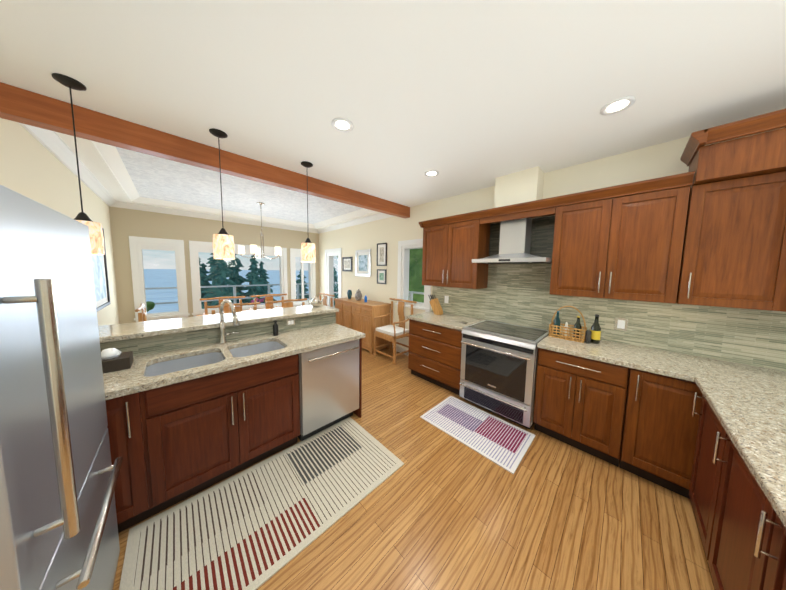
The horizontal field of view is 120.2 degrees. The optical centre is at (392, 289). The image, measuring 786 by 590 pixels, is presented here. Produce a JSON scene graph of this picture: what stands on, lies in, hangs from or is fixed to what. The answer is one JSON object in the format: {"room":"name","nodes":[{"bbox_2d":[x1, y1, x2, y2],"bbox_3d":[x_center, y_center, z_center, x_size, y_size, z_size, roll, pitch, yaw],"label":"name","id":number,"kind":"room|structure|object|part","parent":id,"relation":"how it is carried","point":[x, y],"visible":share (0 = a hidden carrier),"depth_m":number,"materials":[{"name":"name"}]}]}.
{"room":"dining room and kitchen","nodes":[
{"label":"dining room and kitchen","id":0,"kind":"room"},
{"bbox_2d":[0,118,118,325],"bbox_3d":[-2.338,0.108,1.003,0.450,2.710,8.700,-4,7,-44],"label":"wall","id":1,"kind":"structure","parent":0,"point":[33,168],"depth_m":2.02,"materials":[{"name":"beige paint"}]},
{"bbox_2d":[18,122,116,206],"bbox_3d":[-3.672,-1.367,2.683,0.095,0.095,3.330,-4,7,-44],"label":"crown molding","id":2,"kind":"structure","parent":1,"relation":"attached to","point":[56,146],"depth_m":2.26,"materials":[{"name":"white"}]},
{"bbox_2d":[91,228,110,311],"bbox_3d":[-4.032,-0.310,3.089,0.030,1.140,0.940,-4,7,-44],"label":"picture","id":3,"kind":"object","parent":1,"relation":"attached to","point":[101,281],"visible":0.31,"depth_m":3.18,"materials":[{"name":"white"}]},
{"bbox_2d":[109,206,319,323],"bbox_3d":[-3.705,-0.280,5.326,4.900,2.710,0.150,-4,7,-44],"label":"wall","id":4,"kind":"structure","parent":0,"point":[125,223],"depth_m":4.53,"materials":[{"name":"beige paint"}]},
{"bbox_2d":[129,236,189,321],"bbox_3d":[-4.579,-0.184,4.458,0.770,1.620,0.195,-4,7,-44],"label":"window","id":5,"kind":"structure","parent":4,"relation":"in","point":[137,245],"depth_m":4.37,"materials":[{"name":"white"}]},
{"bbox_3d":[-4.590,-0.195,4.468,0.450,1.320,0.006,-4,7,-44],"label":"window glass","id":6,"kind":"part","parent":5,"relation":"part of","materials":[{"name":"clear glass"}]},
{"bbox_2d":[110,201,319,233],"bbox_3d":[-3.510,-1.580,5.214,3.850,0.095,0.095,-4,7,-44],"label":"crown molding","id":7,"kind":"structure","parent":4,"relation":"attached to","point":[120,204],"depth_m":4.75,"materials":[{"name":"white"}]},
{"bbox_2d":[189,241,287,316],"bbox_3d":[-3.567,-0.251,5.430,1.960,1.620,0.195,-4,7,-44],"label":"window","id":8,"kind":"structure","parent":4,"relation":"in","point":[195,247],"depth_m":4.93,"materials":[{"name":"white"}]},
{"bbox_3d":[-3.578,-0.263,5.440,1.640,1.320,0.006,-4,7,-44],"label":"window glass","id":9,"kind":"part","parent":8,"relation":"part of","materials":[{"name":"clear glass"}]},
{"bbox_2d":[290,248,315,306],"bbox_3d":[-2.559,-0.318,6.399,0.740,1.620,0.195,-4,7,-44],"label":"window","id":10,"kind":"structure","parent":4,"relation":"in","point":[294,253],"depth_m":6.37,"materials":[{"name":"white"}]},
{"bbox_3d":[-2.569,-0.329,6.409,0.420,1.320,0.006,-4,7,-44],"label":"window glass","id":11,"kind":"part","parent":10,"relation":"part of","materials":[{"name":"clear glass"}]},
{"bbox_2d":[0,0,785,228],"bbox_3d":[-0.857,-1.429,2.281,4.900,0.218,8.700,-4,7,-44],"label":"ceiling","id":12,"kind":"structure","parent":0,"point":[463,96],"depth_m":1.36,"materials":[{"name":"white paint"}]},
{"bbox_2d":[51,73,104,254],"bbox_3d":[-1.998,-0.756,1.434,0.154,1.049,0.154,-4,7,-44],"label":"pendant light","id":13,"kind":"object","parent":12,"relation":"hanging from","point":[95,234],"visible":0.69,"depth_m":1.44,"materials":[{"name":"brown metal"}]},
{"bbox_2d":[0,82,409,217],"bbox_3d":[-1.124,-1.291,2.749,3.850,0.180,0.120,-4,7,-44],"label":"ceiling beam","id":14,"kind":"structure","parent":12,"relation":"attached to","point":[23,106],"depth_m":1.88,"materials":[{"name":"brown wood"}]},
{"bbox_2d":[209,128,234,258],"bbox_3d":[-1.472,-0.790,1.939,0.154,1.049,0.154,-4,7,-44],"label":"pendant light","id":15,"kind":"object","parent":12,"relation":"hanging from","point":[223,244],"visible":1,"depth_m":1.91,"materials":[{"name":"brown metal"}]},
{"bbox_2d":[238,202,281,258],"bbox_3d":[-2.462,-1.087,4.223,0.728,1.014,0.698,-4,7,-44],"label":"chandelier","id":16,"kind":"object","parent":12,"relation":"hanging from","point":[254,250],"visible":1,"depth_m":4.15,"materials":[{"name":"white glass"}]},
{"bbox_2d":[301,161,315,261],"bbox_3d":[-0.935,-0.828,2.476,0.154,1.049,0.154,-4,7,-44],"label":"pendant light","id":17,"kind":"object","parent":12,"relation":"hanging from","point":[308,252],"visible":1,"depth_m":2.45,"materials":[{"name":"brown metal"}]},
{"bbox_2d":[331,118,353,131],"bbox_3d":[-0.395,-1.284,1.767,0.170,0.006,0.170,-4,7,-44],"label":"recessed light","id":18,"kind":"object","parent":12,"relation":"in","point":[342,124],"visible":1,"depth_m":1.76,"materials":[{"name":"white plastic"}]},
{"bbox_2d":[424,170,438,176],"bbox_3d":[0.449,-1.343,2.619,0.170,0.006,0.170,-4,7,-44],"label":"recessed light","id":19,"kind":"object","parent":12,"relation":"in","point":[431,173],"visible":1,"depth_m":2.61,"materials":[{"name":"white plastic"}]},
{"bbox_2d":[600,96,635,114],"bbox_3d":[1.510,-1.234,1.522,0.170,0.006,0.170,-4,7,-44],"label":"recessed light","id":20,"kind":"object","parent":12,"relation":"in","point":[617,105],"visible":1,"depth_m":1.51,"materials":[{"name":"white plastic"}]},
{"bbox_2d":[113,348,714,589],"bbox_3d":[-0.900,1.387,2.521,4.900,0.050,8.700,-4,7,-44],"label":"floor","id":21,"kind":"structure","parent":0,"point":[439,509],"depth_m":1.43,"materials":[{"name":"brown wood"}]},
{"bbox_2d":[0,185,122,589],"bbox_3d":[-1.428,0.623,0.599,0.843,1.780,0.925,-4,7,-44],"label":"refrigerator","id":22,"kind":"object","parent":21,"relation":"on","point":[59,473],"visible":1,"depth_m":0.63,"materials":[{"name":"silver metal"}]},
{"bbox_2d":[106,391,153,532],"bbox_3d":[-1.881,1.007,1.354,0.569,0.874,0.590,-4,7,-44],"label":"base cabinet","id":23,"kind":"object","parent":21,"relation":"on","point":[126,416],"depth_m":1.30,"materials":[{"name":"brown wood"}]},
{"bbox_2d":[103,323,365,400],"bbox_3d":[-1.285,0.514,1.853,2.166,0.040,0.633,-4,7,-44],"label":"countertop","id":24,"kind":"structure","parent":23,"relation":"on","point":[134,379],"depth_m":1.73,"materials":[{"name":"beige stone"}]},
{"bbox_2d":[101,348,133,372],"bbox_3d":[-1.844,0.449,1.473,0.180,0.134,0.160,-4,7,-44],"label":"tissue box","id":25,"kind":"object","parent":24,"relation":"on","point":[113,359],"visible":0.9,"depth_m":1.45,"materials":[{"name":"brown"}]},
{"bbox_2d":[146,351,229,418],"bbox_3d":[-1.490,0.649,1.647,0.424,0.226,0.404,-4,7,-44],"label":"sink","id":26,"kind":"object","parent":24,"relation":"in","point":[161,399],"depth_m":1.50,"materials":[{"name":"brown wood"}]},
{"bbox_2d":[218,299,241,342],"bbox_3d":[-1.404,0.284,1.952,0.152,0.396,0.251,-4,7,-44],"label":"faucet","id":27,"kind":"object","parent":24,"relation":"on","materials":[{"name":"silver metal"}]},
{"bbox_2d":[230,339,293,390],"bbox_3d":[-1.166,0.618,1.958,0.404,0.206,0.404,-4,7,-44],"label":"sink","id":28,"kind":"object","parent":24,"relation":"in","point":[245,376],"depth_m":1.79,"materials":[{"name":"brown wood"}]},
{"bbox_2d":[273,320,277,335],"bbox_3d":[-1.172,0.384,2.258,0.048,0.151,0.054,-4,7,-44],"label":"soap bottle","id":29,"kind":"object","parent":24,"relation":"on","point":[275,329],"visible":1,"depth_m":2.24,"materials":[{"name":"black plastic"}]},
{"bbox_2d":[135,303,146,321],"bbox_3d":[-3.328,0.731,3.316,0.503,1.048,0.683,-4,7,-44],"label":"dining chair","id":30,"kind":"object","parent":21,"relation":"on","point":[142,316],"visible":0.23,"depth_m":3.05,"materials":[{"name":"brown wood"}]},
{"bbox_2d":[200,296,244,313],"bbox_3d":[-3.296,0.640,4.386,0.683,1.048,0.503,-4,7,-44],"label":"dining chair","id":31,"kind":"object","parent":21,"relation":"on","point":[221,299],"visible":0.27,"depth_m":4.17,"materials":[{"name":"brown wood"}]},
{"bbox_2d":[146,371,299,514],"bbox_3d":[-1.352,1.081,1.872,0.920,0.655,0.590,-4,7,-44],"label":"base cabinet","id":32,"kind":"object","parent":21,"relation":"on","point":[195,404],"depth_m":1.59,"materials":[{"name":"brown wood"}]},
{"bbox_2d":[98,304,337,342],"bbox_3d":[-1.627,0.292,2.215,2.196,0.040,0.495,-4,7,-44],"label":"countertop","id":33,"kind":"structure","parent":32,"relation":"on","point":[114,333],"depth_m":1.95,"materials":[{"name":"beige stone"}]},
{"bbox_2d":[286,319,294,325],"bbox_3d":[-1.107,0.356,2.448,0.090,0.060,0.006,-4,7,-44],"label":"outlet","id":34,"kind":"object","parent":33,"relation":"attached to","point":[290,322],"visible":1,"depth_m":2.44,"materials":[{"name":"white plastic"}]},
{"bbox_2d":[308,296,323,306],"bbox_3d":[-0.998,0.150,2.931,0.216,0.140,0.130,-4,7,-44],"label":"teapot","id":35,"kind":"object","parent":33,"relation":"on","point":[315,301],"visible":1,"depth_m":2.89,"materials":[{"name":"white"}]},
{"bbox_2d":[206,302,259,314],"bbox_3d":[-2.239,0.749,3.293,0.683,1.048,0.503,-4,7,-44],"label":"dining chair","id":36,"kind":"object","parent":21,"relation":"on","point":[237,307],"visible":0.17,"depth_m":3.41,"materials":[{"name":"brown wood"}]},
{"bbox_2d":[196,307,283,315],"bbox_3d":[-2.489,0.819,4.136,1.600,0.760,1.000,-4,7,-44],"label":"dining table","id":37,"kind":"object","parent":21,"relation":"on","point":[242,311],"depth_m":4.40,"materials":[{"name":"brown wood"}]},
{"bbox_2d":[119,417,403,589],"bbox_3d":[-0.746,1.437,1.605,1.550,0.008,0.805,-4,7,-44],"label":"area rug","id":38,"kind":"object","parent":21,"relation":"on","point":[256,526],"visible":1,"depth_m":1.43,"materials":[{"name":"beige fabric"}]},
{"bbox_2d":[249,294,286,309],"bbox_3d":[-2.742,0.604,4.919,0.683,1.048,0.503,-4,7,-44],"label":"dining chair","id":39,"kind":"object","parent":21,"relation":"on","point":[268,297],"visible":0.29,"depth_m":4.73,"materials":[{"name":"brown wood"}]},
{"bbox_2d":[266,298,306,308],"bbox_3d":[-1.685,0.713,3.826,0.683,1.048,0.503,-4,7,-44],"label":"dining chair","id":40,"kind":"object","parent":21,"relation":"on","point":[287,303],"visible":0.21,"depth_m":3.91,"materials":[{"name":"brown wood"}]},
{"bbox_2d":[319,292,334,306],"bbox_3d":[-1.660,0.620,4.917,0.503,1.048,0.683,-4,7,-44],"label":"dining chair","id":41,"kind":"object","parent":21,"relation":"on","point":[325,300],"visible":0.12,"depth_m":4.97,"materials":[{"name":"brown wood"}]},
{"bbox_2d":[297,339,358,440],"bbox_3d":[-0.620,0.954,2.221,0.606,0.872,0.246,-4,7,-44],"label":"dishwasher","id":42,"kind":"object","parent":21,"relation":"on","point":[328,386],"visible":0.9,"depth_m":2.13,"materials":[{"name":"silver metal"}]},
{"bbox_2d":[334,297,390,353],"bbox_3d":[-0.709,0.703,4.869,0.497,0.920,1.410,-4,7,-44],"label":"sideboard","id":43,"kind":"object","parent":21,"relation":"on","point":[353,313],"visible":0.75,"depth_m":4.46,"materials":[{"name":"brown wood"}]},
{"bbox_2d":[347,290,351,298],"bbox_3d":[-0.988,0.110,5.140,0.120,0.205,0.120,-4,7,-44],"label":"vase","id":44,"kind":"object","parent":43,"relation":"on","point":[349,293],"visible":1,"depth_m":5.10,"materials":[{"name":"teal ceramic"}]},
{"bbox_2d":[355,289,361,300],"bbox_3d":[-0.745,0.113,4.887,0.160,0.250,0.160,-4,7,-44],"label":"ginger jar","id":45,"kind":"object","parent":43,"relation":"on","point":[358,295],"visible":1,"depth_m":4.84,"materials":[{"name":"grey ceramic"}]},
{"bbox_2d":[408,319,461,394],"bbox_3d":[0.752,0.884,3.282,0.613,0.874,0.888,-4,7,-44],"label":"base cabinet","id":46,"kind":"object","parent":21,"relation":"on","point":[434,355],"depth_m":3.03,"materials":[{"name":"brown wood"}]},
{"bbox_2d":[406,311,483,330],"bbox_3d":[0.743,0.426,3.241,0.640,0.040,0.917,-4,7,-44],"label":"countertop","id":47,"kind":"structure","parent":46,"relation":"on","point":[443,320],"depth_m":3.13,"materials":[{"name":"beige stone"}]},
{"bbox_2d":[428,294,442,314],"bbox_3d":[0.659,0.229,3.538,0.105,0.299,0.235,-4,7,-44],"label":"knife block","id":48,"kind":"object","parent":47,"relation":"on","point":[436,306],"visible":1,"depth_m":3.49,"materials":[{"name":"brown wood"}]},
{"bbox_2d":[420,396,535,473],"bbox_3d":[0.840,1.400,2.322,0.610,0.008,0.940,-4,7,-44],"label":"area rug","id":49,"kind":"object","parent":21,"relation":"on","point":[505,445],"visible":1,"depth_m":2.23,"materials":[{"name":"white fabric"}]},
{"bbox_2d":[459,320,548,428],"bbox_3d":[1.284,0.921,2.639,0.706,0.925,0.759,-4,7,-44],"label":"range","id":50,"kind":"object","parent":21,"relation":"on","point":[498,373],"visible":0.9,"depth_m":2.40,"materials":[{"name":"silver metal"}]},
{"bbox_2d":[533,347,613,460],"bbox_3d":[1.833,0.995,2.165,0.613,0.874,0.675,-4,7,-44],"label":"base cabinet","id":51,"kind":"object","parent":21,"relation":"on","point":[572,403],"depth_m":1.98,"materials":[{"name":"brown wood"}]},
{"bbox_2d":[606,367,702,498],"bbox_3d":[2.163,1.029,1.823,0.613,0.874,0.546,-4,7,-44],"label":"base cabinet","id":52,"kind":"object","parent":21,"relation":"on","point":[630,407],"depth_m":1.65,"materials":[{"name":"brown wood"}]},
{"bbox_2d":[538,333,785,395],"bbox_3d":[2.127,0.569,1.810,0.640,0.040,1.539,-4,7,-44],"label":"countertop","id":53,"kind":"structure","parent":52,"relation":"on","point":[673,365],"depth_m":1.70,"materials":[{"name":"beige stone"}]},
{"bbox_2d":[548,306,586,342],"bbox_3d":[1.795,0.332,2.316,0.161,0.336,0.288,-4,7,-44],"label":"basket","id":54,"kind":"object","parent":53,"relation":"on","point":[555,329],"visible":0.9,"depth_m":2.29,"materials":[{"name":"wicker"}]},
{"bbox_2d":[585,330,591,343],"bbox_3d":[1.868,0.452,2.161,0.044,0.125,0.044,-4,7,-44],"label":"pepper grinder","id":55,"kind":"object","parent":53,"relation":"on","point":[588,333],"visible":1,"depth_m":2.15,"materials":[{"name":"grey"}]},
{"bbox_2d":[590,314,600,343],"bbox_3d":[1.943,0.378,2.164,0.075,0.275,0.075,-4,7,-44],"label":"wine bottle","id":56,"kind":"object","parent":53,"relation":"on","point":[595,330],"visible":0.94,"depth_m":2.14,"materials":[{"name":"black glass"}]},
{"bbox_2d":[689,390,716,535],"bbox_3d":[1.992,1.090,1.077,0.613,0.874,0.602,-4,7,-44],"label":"base cabinet","id":57,"kind":"object","parent":21,"relation":"on","point":[707,426],"depth_m":1.36,"materials":[{"name":"brown wood"}]},
{"bbox_2d":[701,426,756,589],"bbox_3d":[1.632,1.114,0.732,0.656,0.874,0.602,-4,7,-44],"label":"base cabinet","id":58,"kind":"object","parent":21,"relation":"on","point":[737,492],"depth_m":1.03,"materials":[{"name":"brown wood"}]},
{"bbox_2d":[695,378,785,537],"bbox_3d":[1.620,0.656,0.696,1.636,0.040,0.632,-4,7,-44],"label":"countertop","id":59,"kind":"structure","parent":58,"relation":"on","point":[753,421],"depth_m":0.99,"materials":[{"name":"beige stone"}]},
{"bbox_2d":[741,490,785,589],"bbox_3d":[1.279,1.137,0.392,0.598,0.874,0.602,-4,7,-44],"label":"base cabinet","id":60,"kind":"object","parent":21,"relation":"on","point":[765,555],"depth_m":0.75,"materials":[{"name":"brown wood"}]},
{"bbox_2d":[319,127,784,370],"bbox_3d":[0.652,-0.090,3.874,0.150,2.710,8.700,-4,7,-44],"label":"wall","id":61,"kind":"structure","parent":0,"point":[654,161],"depth_m":3.54,"materials":[{"name":"beige paint"}]},
{"bbox_2d":[325,248,341,306],"bbox_3d":[-1.572,-0.029,6.179,0.170,2.130,0.860,-4,7,-44],"label":"door frame","id":62,"kind":"structure","parent":61,"relation":"attached to","point":[329,270],"depth_m":6.29,"materials":[{"name":"white"}]},
{"bbox_3d":[-1.570,0.016,6.185,0.006,1.860,0.500,-4,7,-44],"label":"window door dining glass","id":63,"kind":"part","parent":62,"relation":"part of","materials":[{"name":"clear glass"}]},
{"bbox_2d":[342,257,351,270],"bbox_3d":[-1.127,-0.622,5.560,0.022,0.350,0.420,-4,7,-44],"label":"picture","id":64,"kind":"object","parent":61,"relation":"attached to","point":[346,263],"visible":1,"depth_m":5.56,"materials":[{"name":"black"}]},
{"bbox_2d":[317,213,392,232],"bbox_3d":[-0.966,-1.547,5.282,0.095,0.095,3.330,-4,7,-44],"label":"crown molding","id":65,"kind":"structure","parent":61,"relation":"attached to","point":[378,216],"depth_m":5.13,"materials":[{"name":"white paint"}]},
{"bbox_2d":[355,249,370,276],"bbox_3d":[-0.676,-0.595,5.093,0.022,0.590,0.560,-4,7,-44],"label":"picture","id":66,"kind":"object","parent":61,"relation":"attached to","point":[362,262],"visible":0.9,"depth_m":5.08,"materials":[{"name":"white paper"}]},
{"bbox_2d":[377,269,386,283],"bbox_3d":[-0.236,-0.265,4.658,0.022,0.300,0.280,-4,7,-44],"label":"picture","id":67,"kind":"object","parent":61,"relation":"attached to","point":[381,275],"visible":1,"depth_m":4.65,"materials":[{"name":"black"}]},
{"bbox_2d":[377,243,386,265],"bbox_3d":[-0.229,-0.714,4.620,0.022,0.460,0.300,-4,7,-44],"label":"picture","id":68,"kind":"object","parent":61,"relation":"attached to","point":[381,254],"visible":0.94,"depth_m":4.61,"materials":[{"name":"black"}]},
{"bbox_2d":[396,346,408,354],"bbox_3d":[0.302,1.186,4.208,0.015,0.100,0.960,-4,7,-44],"label":"baseboard","id":69,"kind":"structure","parent":61,"relation":"attached to","point":[399,349],"depth_m":4.34,"materials":[{"name":"white"}]},
{"bbox_2d":[422,212,490,288],"bbox_3d":[0.876,-0.521,3.262,0.328,0.959,0.888,-4,7,-44],"label":"upper cabinet","id":70,"kind":"object","parent":61,"relation":"attached to","point":[450,243],"depth_m":3.05,"materials":[{"name":"brown wood"}]},
{"bbox_2d":[472,218,551,263],"bbox_3d":[1.388,-0.566,2.593,0.488,0.530,0.760,-4,7,-44],"label":"range hood","id":71,"kind":"object","parent":61,"relation":"attached to","point":[515,241],"visible":0.92,"depth_m":2.60,"materials":[{"name":"silver metal"}]},
{"bbox_2d":[494,166,543,207],"bbox_3d":[1.475,-1.146,2.662,0.240,0.375,0.450,-4,7,-44],"label":"chase","id":72,"kind":"object","parent":61,"relation":"attached to","point":[527,185],"visible":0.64,"depth_m":2.55,"materials":[{"name":"beige paint"}]},
{"bbox_2d":[432,216,785,370],"bbox_3d":[1.780,-0.174,2.576,0.011,1.300,3.225,-4,7,-44],"label":"tile backsplash","id":73,"kind":"structure","parent":61,"relation":"attached to","point":[517,294],"depth_m":2.18,"materials":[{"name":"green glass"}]},
{"bbox_2d":[614,317,627,330],"bbox_3d":[2.192,0.334,2.170,0.005,0.120,0.090,-4,7,-44],"label":"outlet","id":74,"kind":"object","parent":73,"relation":"attached to","point":[621,324],"visible":1,"depth_m":2.17,"materials":[{"name":"white plastic"}]},
{"bbox_2d":[549,176,674,302],"bbox_3d":[2.030,-0.402,2.069,0.328,0.959,0.886,-4,7,-44],"label":"upper cabinet","id":75,"kind":"object","parent":61,"relation":"attached to","point":[609,243],"depth_m":1.95,"materials":[{"name":"brown wood"}]},
{"bbox_2d":[663,108,785,311],"bbox_3d":[2.413,-0.474,1.593,0.428,1.195,0.572,-4,7,-44],"label":"upper cabinet","id":76,"kind":"object","parent":61,"relation":"attached to","point":[708,228],"depth_m":1.52,"materials":[{"name":"brown wood"}]},
{"label":"outside","id":77,"kind":"structure","parent":0,"visible":0},
{"bbox_2d":[144,269,337,312],"bbox_3d":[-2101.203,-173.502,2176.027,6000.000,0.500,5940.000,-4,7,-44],"label":"sea","id":78,"kind":"structure","parent":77,"point":[168,276],"depth_m":576.72,"materials":[{"name":"blue liquid"}]},
{"bbox_2d":[145,282,423,307],"bbox_3d":[-2.373,0.734,4.588,8.500,1.155,8.600,-4,7,-44],"label":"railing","id":79,"kind":"object","parent":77,"point":[298,294],"depth_m":7.48,"materials":[{"name":"grey"}]},
{"bbox_2d":[146,301,154,311],"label":"planter","id":80,"kind":"object","parent":79,"relation":"on","point":[150,305],"depth_m":5.96,"materials":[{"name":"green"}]},
{"bbox_2d":[250,297,264,303],"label":"planter","id":81,"kind":"object","parent":79,"relation":"on","point":[252,299],"depth_m":7.77,"materials":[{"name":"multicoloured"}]},
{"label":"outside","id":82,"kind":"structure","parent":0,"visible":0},
{"bbox_2d":[199,258,208,304],"bbox_3d":[-19.509,3.089,22.742,6.147,13.458,6.291,-4,7,-44],"label":"tree","id":83,"kind":"object","parent":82,"point":[202,276],"depth_m":22.35,"materials":[{"name":"green plant"}]},
{"bbox_2d":[201,263,211,295],"bbox_3d":[-21.120,3.307,25.286,5.835,12.452,5.853,-4,7,-44],"label":"tree","id":84,"kind":"object","parent":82,"point":[204,269],"depth_m":24.92,"materials":[{"name":"green plant"}]},
{"bbox_2d":[201,253,240,308],"bbox_3d":[-17.336,1.996,22.556,6.442,15.133,7.063,-4,7,-44],"label":"tree","id":85,"kind":"object","parent":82,"point":[220,274],"depth_m":21.87,"materials":[{"name":"green plant"}]},
{"bbox_2d":[227,254,247,305],"bbox_3d":[-18.005,2.177,25.648,6.544,14.468,5.849,-4,7,-44],"label":"tree","id":86,"kind":"object","parent":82,"point":[235,267],"depth_m":25.05,"materials":[{"name":"green plant"}]},
{"bbox_2d":[242,255,267,302],"bbox_3d":[-15.616,2.846,25.648,6.694,13.411,5.781,-4,7,-44],"label":"tree","id":87,"kind":"object","parent":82,"point":[253,277],"depth_m":25.04,"materials":[{"name":"green plant"}]},
{"bbox_2d":[258,261,276,302],"bbox_3d":[-16.464,2.923,28.779,5.611,12.924,6.202,-4,7,-44],"label":"tree","id":88,"kind":"object","parent":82,"point":[263,273],"depth_m":27.96,"materials":[{"name":"green plant"}]},
{"bbox_2d":[296,269,308,298],"bbox_3d":[-13.188,2.994,32.043,5.652,11.925,5.351,-4,7,-44],"label":"tree","id":89,"kind":"object","parent":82,"point":[305,285],"depth_m":31.30,"materials":[{"name":"green plant"}]},
{"bbox_2d":[334,269,337,304],"bbox_3d":[-8.241,2.386,30.634,6.053,11.823,5.156,-4,7,-44],"label":"tree","id":90,"kind":"object","parent":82,"point":[335,288],"depth_m":30.32,"materials":[{"name":"green plant"}]},
{"bbox_2d":[409,248,423,302],"bbox_3d":[0.390,-1.327,11.296,5.134,5.923,6.656,-4,7,-44],"label":"tree","id":91,"kind":"object","parent":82,"point":[415,266],"depth_m":8.38,"materials":[{"name":"green plant"}]}
]}

